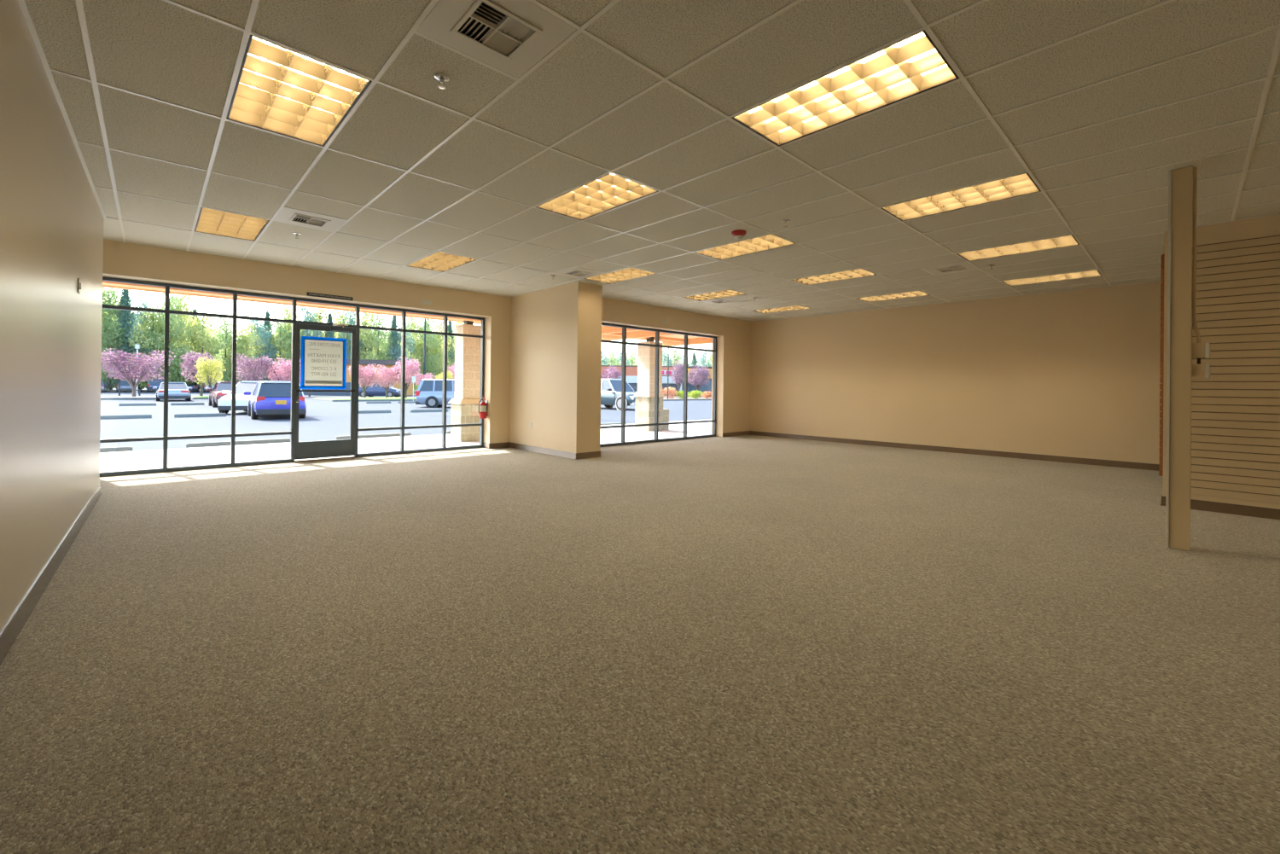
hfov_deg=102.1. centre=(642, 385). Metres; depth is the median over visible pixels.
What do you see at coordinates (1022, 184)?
ceiling light
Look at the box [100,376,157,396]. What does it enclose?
guard rail
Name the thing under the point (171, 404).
wheel stop
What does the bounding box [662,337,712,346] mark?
beam
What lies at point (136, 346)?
street lamp
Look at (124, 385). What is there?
parked car
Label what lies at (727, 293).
ceiling light
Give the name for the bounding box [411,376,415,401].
sign post
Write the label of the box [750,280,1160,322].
trim
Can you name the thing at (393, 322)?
tree
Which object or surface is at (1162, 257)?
panel
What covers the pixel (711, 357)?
tree
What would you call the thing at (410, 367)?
tree
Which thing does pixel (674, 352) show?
tree
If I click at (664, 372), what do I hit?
shop sign
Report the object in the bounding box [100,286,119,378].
tree
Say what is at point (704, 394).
shrub
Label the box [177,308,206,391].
tree
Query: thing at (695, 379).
tree
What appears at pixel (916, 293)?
ceiling light
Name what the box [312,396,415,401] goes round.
strip
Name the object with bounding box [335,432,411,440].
wheel stop
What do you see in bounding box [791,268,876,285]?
ceiling light
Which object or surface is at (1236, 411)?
panel
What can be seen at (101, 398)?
strip
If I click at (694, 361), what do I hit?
tree
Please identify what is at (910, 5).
grid
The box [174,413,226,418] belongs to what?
wheel stop
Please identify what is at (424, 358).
utility pole
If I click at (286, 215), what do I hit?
air vent
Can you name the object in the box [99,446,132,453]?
wheel stop
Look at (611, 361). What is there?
tree
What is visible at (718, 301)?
air vent
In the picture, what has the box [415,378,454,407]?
minivan
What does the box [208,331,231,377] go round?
tree
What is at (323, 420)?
ground
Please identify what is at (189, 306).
tree
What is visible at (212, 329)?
tree
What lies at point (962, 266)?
air vent
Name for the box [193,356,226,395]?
tree
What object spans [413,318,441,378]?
tree
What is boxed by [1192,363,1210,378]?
outlet box
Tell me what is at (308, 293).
air vent
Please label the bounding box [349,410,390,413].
wheel stop
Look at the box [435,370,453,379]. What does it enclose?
tree
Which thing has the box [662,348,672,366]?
tree
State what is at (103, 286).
trim
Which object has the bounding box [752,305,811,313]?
ceiling light
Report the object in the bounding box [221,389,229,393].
mirror
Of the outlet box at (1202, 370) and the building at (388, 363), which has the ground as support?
the building at (388, 363)
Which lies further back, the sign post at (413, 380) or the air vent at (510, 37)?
the sign post at (413, 380)
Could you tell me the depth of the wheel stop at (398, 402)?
38.62 m
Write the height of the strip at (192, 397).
0.169 m
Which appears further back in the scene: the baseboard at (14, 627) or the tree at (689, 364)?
the tree at (689, 364)
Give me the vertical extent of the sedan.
1.455 m
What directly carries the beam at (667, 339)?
on the stone pillar at (644, 396)
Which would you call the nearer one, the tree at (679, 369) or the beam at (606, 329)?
the beam at (606, 329)
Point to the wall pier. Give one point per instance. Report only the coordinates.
(555, 337)
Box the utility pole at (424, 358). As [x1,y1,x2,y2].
[423,318,425,377]
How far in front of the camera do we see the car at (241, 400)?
22.57 m
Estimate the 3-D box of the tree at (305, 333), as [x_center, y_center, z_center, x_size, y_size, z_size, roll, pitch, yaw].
[-54.328,-6.540,83.894,5.346,15.184,5.583,0,0,43]
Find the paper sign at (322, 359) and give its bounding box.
[299,336,346,389]
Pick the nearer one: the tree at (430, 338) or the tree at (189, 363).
the tree at (189, 363)
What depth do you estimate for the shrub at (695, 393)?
58.47 m
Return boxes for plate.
[422,300,431,304]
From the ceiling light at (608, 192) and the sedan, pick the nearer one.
the ceiling light at (608, 192)
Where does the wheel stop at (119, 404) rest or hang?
on the ground
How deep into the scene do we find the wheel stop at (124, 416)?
19.12 m
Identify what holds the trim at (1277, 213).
attached to the wall at (1268, 225)
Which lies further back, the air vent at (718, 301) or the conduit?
the air vent at (718, 301)
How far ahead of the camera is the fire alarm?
5.94 m
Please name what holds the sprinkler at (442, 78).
attached to the ceiling
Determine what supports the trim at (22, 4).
attached to the wall at (51, 218)
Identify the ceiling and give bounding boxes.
[24,0,1279,321]
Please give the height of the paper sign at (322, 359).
0.855 m
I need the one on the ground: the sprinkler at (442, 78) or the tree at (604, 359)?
the tree at (604, 359)
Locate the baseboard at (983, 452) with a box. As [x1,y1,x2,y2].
[750,430,1159,471]
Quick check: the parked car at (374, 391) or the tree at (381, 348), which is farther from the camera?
the tree at (381, 348)
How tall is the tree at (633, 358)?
12.581 m
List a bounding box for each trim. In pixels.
[17,0,106,219]
[102,285,662,342]
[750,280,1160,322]
[1164,213,1279,231]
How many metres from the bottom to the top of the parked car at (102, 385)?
1.525 m
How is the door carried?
attached to the window at (166, 311)
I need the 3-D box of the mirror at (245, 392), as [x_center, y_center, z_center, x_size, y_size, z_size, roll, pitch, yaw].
[-16.171,0.311,21.155,0.242,0.150,0.160,1,0,-40]
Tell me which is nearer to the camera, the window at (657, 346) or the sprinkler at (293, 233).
the sprinkler at (293, 233)
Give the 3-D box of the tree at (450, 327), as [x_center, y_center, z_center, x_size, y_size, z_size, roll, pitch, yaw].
[-37.395,-5.830,100.247,4.546,14.235,4.442,1,0,29]
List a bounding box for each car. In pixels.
[100,380,108,392]
[115,381,133,392]
[145,378,163,392]
[186,382,198,391]
[203,380,216,392]
[205,381,240,407]
[217,380,259,413]
[243,380,306,419]
[358,380,401,397]
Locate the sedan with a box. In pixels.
[152,382,191,401]
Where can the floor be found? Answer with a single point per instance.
(743, 644)
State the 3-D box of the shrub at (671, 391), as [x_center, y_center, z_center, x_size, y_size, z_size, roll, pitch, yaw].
[3.008,0.822,57.371,1.832,1.486,1.951,1,0,-44]
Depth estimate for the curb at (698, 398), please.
56.56 m
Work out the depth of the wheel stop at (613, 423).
17.73 m
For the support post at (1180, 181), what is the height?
3.064 m
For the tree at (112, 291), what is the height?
15.048 m
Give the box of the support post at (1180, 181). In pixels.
[1165,165,1192,551]
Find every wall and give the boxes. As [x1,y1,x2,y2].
[0,0,103,634]
[102,238,511,443]
[601,297,750,436]
[750,281,1162,464]
[1161,214,1279,520]
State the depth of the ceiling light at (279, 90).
3.31 m
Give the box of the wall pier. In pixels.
[509,281,602,453]
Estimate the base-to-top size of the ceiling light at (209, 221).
0.150 m
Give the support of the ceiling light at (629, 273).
attached to the grid
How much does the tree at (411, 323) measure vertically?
15.979 m
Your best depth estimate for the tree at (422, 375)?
52.22 m
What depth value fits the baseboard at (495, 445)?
10.40 m
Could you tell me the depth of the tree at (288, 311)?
82.06 m
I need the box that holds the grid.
[50,0,1279,319]
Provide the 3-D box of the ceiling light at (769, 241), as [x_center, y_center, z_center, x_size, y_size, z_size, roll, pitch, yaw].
[1.301,-1.849,6.675,0.592,0.150,1.201,1,0,-44]
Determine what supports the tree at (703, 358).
on the ground
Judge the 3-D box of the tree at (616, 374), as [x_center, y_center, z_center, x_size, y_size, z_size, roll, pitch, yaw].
[-4.709,-0.659,74.626,3.487,4.456,4.810,1,0,-25]
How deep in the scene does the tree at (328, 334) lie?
84.97 m
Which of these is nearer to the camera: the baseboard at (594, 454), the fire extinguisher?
the baseboard at (594, 454)
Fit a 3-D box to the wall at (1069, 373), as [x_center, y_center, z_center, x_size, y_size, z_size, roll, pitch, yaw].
[6.936,-0.298,9.977,0.200,3.320,11.432,1,0,-44]
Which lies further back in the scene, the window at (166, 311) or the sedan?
the sedan
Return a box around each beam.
[102,280,684,342]
[601,325,638,334]
[601,330,674,340]
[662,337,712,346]
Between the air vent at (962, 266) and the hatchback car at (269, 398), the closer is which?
the air vent at (962, 266)
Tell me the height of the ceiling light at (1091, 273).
0.150 m
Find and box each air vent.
[273,207,346,231]
[306,291,353,300]
[416,0,576,78]
[553,267,603,279]
[703,297,739,304]
[923,261,977,274]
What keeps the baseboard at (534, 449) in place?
attached to the wall pier
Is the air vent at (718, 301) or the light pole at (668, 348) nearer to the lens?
the air vent at (718, 301)
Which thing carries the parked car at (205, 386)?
on the ground
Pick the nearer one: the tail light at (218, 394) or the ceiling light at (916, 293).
the ceiling light at (916, 293)
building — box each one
[299,359,417,395]
[601,365,712,395]
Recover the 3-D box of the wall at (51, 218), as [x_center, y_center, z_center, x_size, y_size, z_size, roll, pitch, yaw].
[-2.826,-0.433,1.939,0.624,3.320,13.220,1,0,-44]
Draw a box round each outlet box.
[1192,342,1210,358]
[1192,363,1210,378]
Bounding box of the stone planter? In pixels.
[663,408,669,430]
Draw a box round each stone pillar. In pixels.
[448,320,480,442]
[633,337,665,431]
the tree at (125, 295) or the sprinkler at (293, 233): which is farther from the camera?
the tree at (125, 295)
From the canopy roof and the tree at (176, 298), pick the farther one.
the tree at (176, 298)
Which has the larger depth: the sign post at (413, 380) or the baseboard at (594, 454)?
the sign post at (413, 380)
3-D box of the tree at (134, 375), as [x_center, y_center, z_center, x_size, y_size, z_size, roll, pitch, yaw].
[-40.840,-0.971,41.782,3.414,4.059,4.710,1,0,24]
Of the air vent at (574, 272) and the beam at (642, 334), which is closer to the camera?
the air vent at (574, 272)
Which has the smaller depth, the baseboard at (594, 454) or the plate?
the baseboard at (594, 454)
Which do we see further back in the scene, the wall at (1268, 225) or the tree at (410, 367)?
the tree at (410, 367)
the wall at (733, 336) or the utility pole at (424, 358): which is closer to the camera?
the wall at (733, 336)
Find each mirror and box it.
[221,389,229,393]
[243,391,250,395]
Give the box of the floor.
[0,435,1279,853]
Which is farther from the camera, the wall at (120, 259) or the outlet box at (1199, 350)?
the wall at (120, 259)
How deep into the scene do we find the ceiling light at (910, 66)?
3.22 m
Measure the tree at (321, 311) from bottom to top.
15.161 m
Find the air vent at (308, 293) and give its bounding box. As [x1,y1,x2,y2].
[306,291,353,300]
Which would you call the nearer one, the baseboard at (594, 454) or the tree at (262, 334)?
the baseboard at (594, 454)
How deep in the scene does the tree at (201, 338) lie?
73.54 m
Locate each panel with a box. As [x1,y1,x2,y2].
[1158,253,1164,476]
[1190,234,1279,503]
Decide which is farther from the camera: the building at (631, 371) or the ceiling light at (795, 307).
the building at (631, 371)
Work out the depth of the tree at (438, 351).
97.92 m
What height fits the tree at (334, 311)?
15.078 m
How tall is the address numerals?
0.108 m
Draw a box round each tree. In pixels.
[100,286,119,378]
[100,287,132,391]
[101,348,175,396]
[104,289,146,391]
[113,292,160,391]
[125,306,180,392]
[142,293,192,384]
[159,294,205,383]
[175,306,190,380]
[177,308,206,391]
[178,308,223,385]
[180,350,221,395]
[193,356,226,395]
[204,313,248,381]
[204,322,221,391]
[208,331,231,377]
[222,320,267,381]
[230,353,273,381]
[242,312,279,381]
[262,310,277,381]
[264,313,300,381]
[267,357,290,381]
[270,305,304,381]
[288,306,323,359]
[299,308,326,349]
[299,360,310,396]
[324,313,335,337]
[331,309,351,358]
[337,310,367,359]
[348,363,378,397]
[349,312,379,360]
[361,314,393,360]
[373,364,400,397]
[385,315,400,360]
[386,319,416,386]
[391,356,420,397]
[398,316,426,383]
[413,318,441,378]
[414,372,435,386]
[426,320,454,378]
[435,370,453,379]
[441,320,454,369]
[447,321,463,364]
[447,362,454,379]
[600,365,621,378]
[601,349,610,365]
[605,349,621,365]
[612,346,631,366]
[626,350,637,366]
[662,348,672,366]
[666,349,681,366]
[670,360,688,391]
[680,354,692,366]
[687,365,710,392]
[691,352,698,366]
[696,351,711,366]
[706,348,712,366]
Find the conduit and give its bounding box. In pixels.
[1192,167,1200,364]
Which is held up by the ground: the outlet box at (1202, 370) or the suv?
the suv
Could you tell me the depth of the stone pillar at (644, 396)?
15.26 m
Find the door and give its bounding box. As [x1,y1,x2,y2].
[294,323,355,462]
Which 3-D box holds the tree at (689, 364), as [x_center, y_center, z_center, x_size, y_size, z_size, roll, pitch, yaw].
[13.783,-4.428,169.277,6.381,13.034,6.110,1,0,-29]
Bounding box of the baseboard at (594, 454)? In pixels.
[576,451,601,459]
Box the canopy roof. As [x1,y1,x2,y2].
[102,284,704,341]
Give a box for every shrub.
[662,386,678,398]
[674,390,690,398]
[689,389,703,398]
[700,390,711,398]
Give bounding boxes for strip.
[100,396,156,400]
[191,395,208,399]
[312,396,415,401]
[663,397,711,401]
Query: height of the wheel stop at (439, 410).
0.135 m
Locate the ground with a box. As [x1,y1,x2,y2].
[99,387,711,451]
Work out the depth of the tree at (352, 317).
88.10 m
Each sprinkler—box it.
[292,232,301,238]
[434,72,449,89]
[782,219,790,226]
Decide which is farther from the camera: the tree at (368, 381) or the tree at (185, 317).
the tree at (185, 317)
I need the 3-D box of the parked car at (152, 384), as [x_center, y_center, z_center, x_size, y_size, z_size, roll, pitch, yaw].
[-65.973,0.038,70.216,2.200,1.843,4.518,1,0,-44]
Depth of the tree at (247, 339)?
76.90 m
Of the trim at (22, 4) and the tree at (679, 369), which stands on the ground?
the tree at (679, 369)
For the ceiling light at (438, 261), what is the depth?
7.69 m
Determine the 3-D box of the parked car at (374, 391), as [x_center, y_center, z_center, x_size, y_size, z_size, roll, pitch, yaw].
[-28.494,0.399,56.163,4.518,1.825,2.200,1,0,-3]
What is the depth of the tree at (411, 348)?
92.19 m
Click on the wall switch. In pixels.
(78, 280)
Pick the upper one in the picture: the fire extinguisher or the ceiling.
the ceiling
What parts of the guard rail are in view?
post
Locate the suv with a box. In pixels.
[600,378,637,410]
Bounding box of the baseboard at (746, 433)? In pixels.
[722,430,750,437]
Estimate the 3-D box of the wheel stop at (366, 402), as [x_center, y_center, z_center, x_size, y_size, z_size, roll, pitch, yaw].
[-19.034,1.215,37.296,1.650,0.135,0.180,1,0,-44]
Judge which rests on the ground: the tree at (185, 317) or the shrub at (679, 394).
the tree at (185, 317)
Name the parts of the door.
closer arm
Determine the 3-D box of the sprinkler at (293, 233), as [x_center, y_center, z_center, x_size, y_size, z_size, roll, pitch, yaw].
[-4.178,-1.808,6.248,0.084,0.061,0.084,1,0,-44]
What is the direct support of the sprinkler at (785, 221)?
attached to the ceiling
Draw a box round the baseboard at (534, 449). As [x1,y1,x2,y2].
[509,442,575,459]
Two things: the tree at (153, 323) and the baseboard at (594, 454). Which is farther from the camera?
the tree at (153, 323)
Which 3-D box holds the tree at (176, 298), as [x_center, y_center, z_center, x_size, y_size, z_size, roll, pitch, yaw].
[-65.588,-6.362,71.484,5.583,14.495,5.346,1,0,-32]
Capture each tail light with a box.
[216,393,226,395]
[256,396,265,401]
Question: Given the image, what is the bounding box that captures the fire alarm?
[731,229,746,239]
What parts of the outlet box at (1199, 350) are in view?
plate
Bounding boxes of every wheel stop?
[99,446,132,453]
[100,414,151,419]
[118,403,156,406]
[170,402,203,405]
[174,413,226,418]
[186,437,290,448]
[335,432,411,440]
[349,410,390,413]
[366,401,390,403]
[397,401,415,403]
[409,408,448,413]
[600,422,626,425]
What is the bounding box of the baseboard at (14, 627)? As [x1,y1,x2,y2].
[0,484,101,666]
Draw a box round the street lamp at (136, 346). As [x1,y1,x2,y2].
[134,344,139,393]
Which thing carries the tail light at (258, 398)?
attached to the hatchback car at (269, 398)
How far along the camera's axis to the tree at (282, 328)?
80.92 m
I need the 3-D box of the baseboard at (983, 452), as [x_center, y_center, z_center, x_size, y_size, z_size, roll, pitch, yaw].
[6.838,1.308,9.896,0.019,0.104,11.432,1,0,-44]
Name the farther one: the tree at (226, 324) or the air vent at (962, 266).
the tree at (226, 324)
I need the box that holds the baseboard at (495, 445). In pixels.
[489,442,509,448]
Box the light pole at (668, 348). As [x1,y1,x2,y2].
[667,348,669,399]
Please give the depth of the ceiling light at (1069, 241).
6.62 m
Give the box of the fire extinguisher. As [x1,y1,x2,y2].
[478,396,488,418]
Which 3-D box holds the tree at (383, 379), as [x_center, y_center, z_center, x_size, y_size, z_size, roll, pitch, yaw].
[-23.133,-0.313,46.657,1.889,3.168,2.606,1,0,-1]
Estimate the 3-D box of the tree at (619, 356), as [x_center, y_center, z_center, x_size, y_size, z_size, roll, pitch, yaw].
[-6.313,-4.770,150.361,6.381,13.147,6.110,1,0,-36]
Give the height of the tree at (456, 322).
15.562 m
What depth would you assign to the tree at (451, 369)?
64.34 m
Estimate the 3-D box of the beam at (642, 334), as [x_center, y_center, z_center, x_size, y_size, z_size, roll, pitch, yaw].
[-0.015,-1.412,14.152,0.120,0.180,3.430,1,0,-44]
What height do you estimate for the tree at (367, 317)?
15.115 m
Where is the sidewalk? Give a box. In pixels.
[99,419,711,471]
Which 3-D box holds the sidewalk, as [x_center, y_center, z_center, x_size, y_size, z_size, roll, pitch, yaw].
[-0.974,1.453,14.247,60.000,0.270,4.900,1,0,-44]
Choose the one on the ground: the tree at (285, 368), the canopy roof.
the tree at (285, 368)
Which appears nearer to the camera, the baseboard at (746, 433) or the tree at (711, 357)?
the baseboard at (746, 433)
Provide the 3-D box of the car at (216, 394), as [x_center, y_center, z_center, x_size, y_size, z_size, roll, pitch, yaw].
[-24.106,0.512,30.267,2.150,1.525,4.418,1,0,-44]
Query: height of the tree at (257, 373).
4.257 m
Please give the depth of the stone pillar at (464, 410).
11.94 m
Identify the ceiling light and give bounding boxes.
[194,207,269,241]
[226,34,372,146]
[406,251,477,272]
[535,172,657,220]
[584,267,657,284]
[681,290,747,301]
[695,233,796,260]
[731,29,959,146]
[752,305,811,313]
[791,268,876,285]
[856,290,930,302]
[881,173,1041,221]
[956,235,1079,261]
[1002,269,1102,286]
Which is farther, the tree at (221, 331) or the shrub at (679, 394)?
the tree at (221, 331)
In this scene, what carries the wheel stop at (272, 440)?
on the ground
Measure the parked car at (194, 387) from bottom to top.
1.525 m
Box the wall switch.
[77,278,81,294]
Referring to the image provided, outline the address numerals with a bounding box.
[318,313,330,319]
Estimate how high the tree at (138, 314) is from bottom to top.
13.655 m
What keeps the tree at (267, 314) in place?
on the ground
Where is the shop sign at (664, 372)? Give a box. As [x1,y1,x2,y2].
[662,370,674,375]
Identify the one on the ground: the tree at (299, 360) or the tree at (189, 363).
the tree at (299, 360)
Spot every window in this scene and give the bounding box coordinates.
[99,276,489,477]
[600,322,716,447]
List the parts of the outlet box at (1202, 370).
plate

